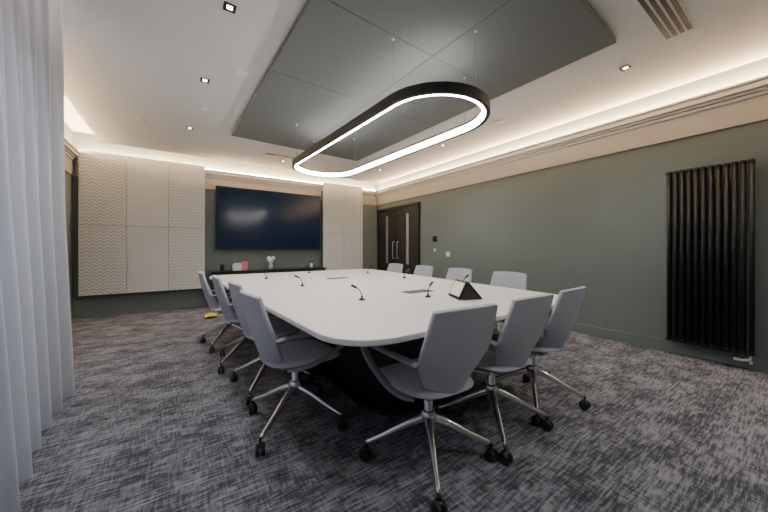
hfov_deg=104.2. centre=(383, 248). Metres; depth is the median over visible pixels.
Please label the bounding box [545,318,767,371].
baseboard
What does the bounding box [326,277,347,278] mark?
hatch
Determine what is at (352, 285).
gooseneck microphone
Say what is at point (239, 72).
sensor
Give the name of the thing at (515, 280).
office chair
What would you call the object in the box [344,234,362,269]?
tile
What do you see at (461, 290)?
control panel
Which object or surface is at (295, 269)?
credenza
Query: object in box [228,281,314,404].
office chair
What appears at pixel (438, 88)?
pendant light
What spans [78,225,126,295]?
tile
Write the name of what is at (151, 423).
floor
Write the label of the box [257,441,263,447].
hood
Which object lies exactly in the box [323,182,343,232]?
tile
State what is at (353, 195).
tile
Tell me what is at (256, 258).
wall
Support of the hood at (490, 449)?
attached to the office chair at (456, 340)
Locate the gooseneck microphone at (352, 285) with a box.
[351,284,364,300]
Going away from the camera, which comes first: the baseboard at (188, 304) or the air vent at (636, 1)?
the air vent at (636, 1)
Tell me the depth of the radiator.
2.87 m
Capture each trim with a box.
[64,137,78,159]
[65,155,73,175]
[74,157,375,196]
[74,162,376,205]
[375,75,767,196]
[377,94,767,204]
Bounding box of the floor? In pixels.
[19,306,767,511]
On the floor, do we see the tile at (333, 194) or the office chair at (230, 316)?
the office chair at (230, 316)
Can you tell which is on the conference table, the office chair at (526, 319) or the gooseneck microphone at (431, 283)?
the gooseneck microphone at (431, 283)
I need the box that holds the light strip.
[205,168,374,190]
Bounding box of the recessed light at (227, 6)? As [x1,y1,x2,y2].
[223,1,236,13]
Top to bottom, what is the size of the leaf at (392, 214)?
2.056 m
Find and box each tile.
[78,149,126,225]
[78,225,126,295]
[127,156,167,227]
[127,226,167,292]
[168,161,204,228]
[168,228,204,289]
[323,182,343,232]
[323,233,343,269]
[344,185,362,233]
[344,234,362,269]
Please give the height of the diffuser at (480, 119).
0.048 m
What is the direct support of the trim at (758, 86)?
attached to the wall at (598, 224)
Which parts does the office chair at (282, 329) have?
leg, leg, seat, arm, leg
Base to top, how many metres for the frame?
2.130 m
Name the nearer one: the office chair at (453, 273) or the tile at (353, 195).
the office chair at (453, 273)
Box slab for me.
[64,95,93,133]
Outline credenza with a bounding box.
[210,267,326,303]
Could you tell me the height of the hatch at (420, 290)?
0.007 m
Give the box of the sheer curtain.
[0,0,74,511]
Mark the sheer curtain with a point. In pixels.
(37, 365)
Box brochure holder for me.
[232,261,247,270]
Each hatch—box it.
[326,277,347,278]
[401,289,431,293]
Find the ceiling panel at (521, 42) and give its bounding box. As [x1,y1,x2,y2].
[231,0,615,160]
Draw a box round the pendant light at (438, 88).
[292,30,489,176]
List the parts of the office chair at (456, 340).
arm, leg, seat, leg, leg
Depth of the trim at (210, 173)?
6.31 m
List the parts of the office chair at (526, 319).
leg, arm, arm, leg, seat, leg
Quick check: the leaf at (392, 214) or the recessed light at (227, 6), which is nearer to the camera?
the recessed light at (227, 6)
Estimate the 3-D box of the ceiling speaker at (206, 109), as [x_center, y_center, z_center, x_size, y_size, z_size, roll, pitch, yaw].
[-2.079,-1.647,3.545,0.140,0.006,0.140,0,0,-34]
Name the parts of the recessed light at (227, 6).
plate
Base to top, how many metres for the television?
1.235 m
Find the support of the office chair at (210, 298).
on the floor
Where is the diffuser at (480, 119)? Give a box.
[294,94,485,176]
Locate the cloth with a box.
[204,313,216,318]
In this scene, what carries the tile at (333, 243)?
attached to the wall panel at (322, 191)
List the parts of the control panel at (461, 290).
prop leg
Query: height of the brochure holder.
0.175 m
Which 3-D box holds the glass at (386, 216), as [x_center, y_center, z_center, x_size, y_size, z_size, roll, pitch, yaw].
[0.075,-0.235,7.526,0.005,1.170,0.080,0,0,-34]
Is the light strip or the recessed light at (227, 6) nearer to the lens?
the recessed light at (227, 6)
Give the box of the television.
[216,185,320,248]
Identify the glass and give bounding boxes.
[386,216,387,262]
[406,213,408,263]
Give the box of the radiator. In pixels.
[666,159,755,364]
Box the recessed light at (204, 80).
[200,77,209,83]
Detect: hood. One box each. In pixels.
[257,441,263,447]
[434,498,443,507]
[487,446,495,452]
[501,449,509,455]
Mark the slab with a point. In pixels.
(72, 118)
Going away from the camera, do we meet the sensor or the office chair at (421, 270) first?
the sensor
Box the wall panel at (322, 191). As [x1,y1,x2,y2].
[321,191,348,266]
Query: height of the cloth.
0.071 m
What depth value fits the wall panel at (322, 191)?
7.04 m
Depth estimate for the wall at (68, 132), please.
4.58 m
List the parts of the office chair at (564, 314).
leg, arm, seat, leg, leg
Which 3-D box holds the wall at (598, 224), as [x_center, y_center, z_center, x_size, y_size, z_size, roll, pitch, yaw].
[2.113,-0.400,4.710,0.120,3.000,8.000,0,0,-34]
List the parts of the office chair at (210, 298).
leg, leg, seat, arm, leg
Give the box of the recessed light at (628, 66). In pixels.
[619,64,631,71]
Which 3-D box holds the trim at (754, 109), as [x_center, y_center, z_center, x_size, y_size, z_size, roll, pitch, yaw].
[2.059,-1.280,4.673,0.012,0.240,8.000,0,0,-34]
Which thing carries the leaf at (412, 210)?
attached to the wall at (598, 224)
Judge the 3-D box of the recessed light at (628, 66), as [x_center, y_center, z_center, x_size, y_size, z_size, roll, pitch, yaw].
[2.198,-1.647,2.722,0.076,0.006,0.076,0,0,-34]
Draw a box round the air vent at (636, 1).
[635,0,694,40]
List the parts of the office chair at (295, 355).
leg, leg, arm, seat, arm, leg, leg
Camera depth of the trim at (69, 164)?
4.54 m
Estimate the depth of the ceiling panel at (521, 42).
2.52 m
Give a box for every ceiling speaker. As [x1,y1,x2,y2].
[202,107,214,112]
[493,119,504,123]
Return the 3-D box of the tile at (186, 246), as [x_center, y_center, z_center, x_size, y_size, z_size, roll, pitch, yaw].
[-3.615,0.180,5.490,0.558,1.114,0.055,0,0,-34]
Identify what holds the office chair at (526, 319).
on the floor
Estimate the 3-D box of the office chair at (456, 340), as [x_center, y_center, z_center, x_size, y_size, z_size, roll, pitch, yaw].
[0.247,0.675,1.554,0.591,0.850,0.605,0,0,-38]
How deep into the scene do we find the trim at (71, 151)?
4.41 m
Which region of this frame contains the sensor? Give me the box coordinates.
[234,67,248,77]
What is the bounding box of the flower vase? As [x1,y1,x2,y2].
[267,256,274,268]
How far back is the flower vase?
6.17 m
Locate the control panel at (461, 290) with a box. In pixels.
[448,279,481,299]
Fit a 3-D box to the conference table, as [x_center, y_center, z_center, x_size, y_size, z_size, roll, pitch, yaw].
[-0.301,0.730,3.233,2.521,0.740,3.720,0,0,-34]
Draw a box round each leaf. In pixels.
[379,209,396,270]
[397,205,416,274]
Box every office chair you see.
[198,271,243,353]
[212,275,276,373]
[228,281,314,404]
[239,290,347,456]
[359,303,497,511]
[387,263,402,272]
[413,265,432,276]
[436,293,553,465]
[446,268,471,282]
[479,286,590,426]
[490,271,526,334]
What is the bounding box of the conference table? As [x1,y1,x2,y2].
[209,269,557,415]
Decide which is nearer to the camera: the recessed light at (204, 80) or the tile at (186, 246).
the recessed light at (204, 80)
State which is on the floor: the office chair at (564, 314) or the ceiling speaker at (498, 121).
the office chair at (564, 314)
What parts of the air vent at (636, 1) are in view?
diffuser slot, diffuser slot, diffuser slot, diffuser slot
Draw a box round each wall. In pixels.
[64,122,72,311]
[73,131,376,310]
[377,57,767,358]
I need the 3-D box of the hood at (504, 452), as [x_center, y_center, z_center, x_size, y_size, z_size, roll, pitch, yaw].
[0.624,1.043,1.535,0.042,0.018,0.043,0,0,8]
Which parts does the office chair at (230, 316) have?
leg, leg, seat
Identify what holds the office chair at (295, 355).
on the floor
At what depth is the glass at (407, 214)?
6.84 m
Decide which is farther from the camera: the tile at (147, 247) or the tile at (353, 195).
the tile at (353, 195)
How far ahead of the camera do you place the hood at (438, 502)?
1.22 m
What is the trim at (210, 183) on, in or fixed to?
attached to the wall at (256, 258)
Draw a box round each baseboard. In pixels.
[74,300,208,317]
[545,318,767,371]
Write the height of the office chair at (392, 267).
0.850 m
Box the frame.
[377,202,419,269]
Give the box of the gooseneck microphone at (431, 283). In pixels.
[425,281,432,297]
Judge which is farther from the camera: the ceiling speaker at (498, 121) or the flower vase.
the flower vase

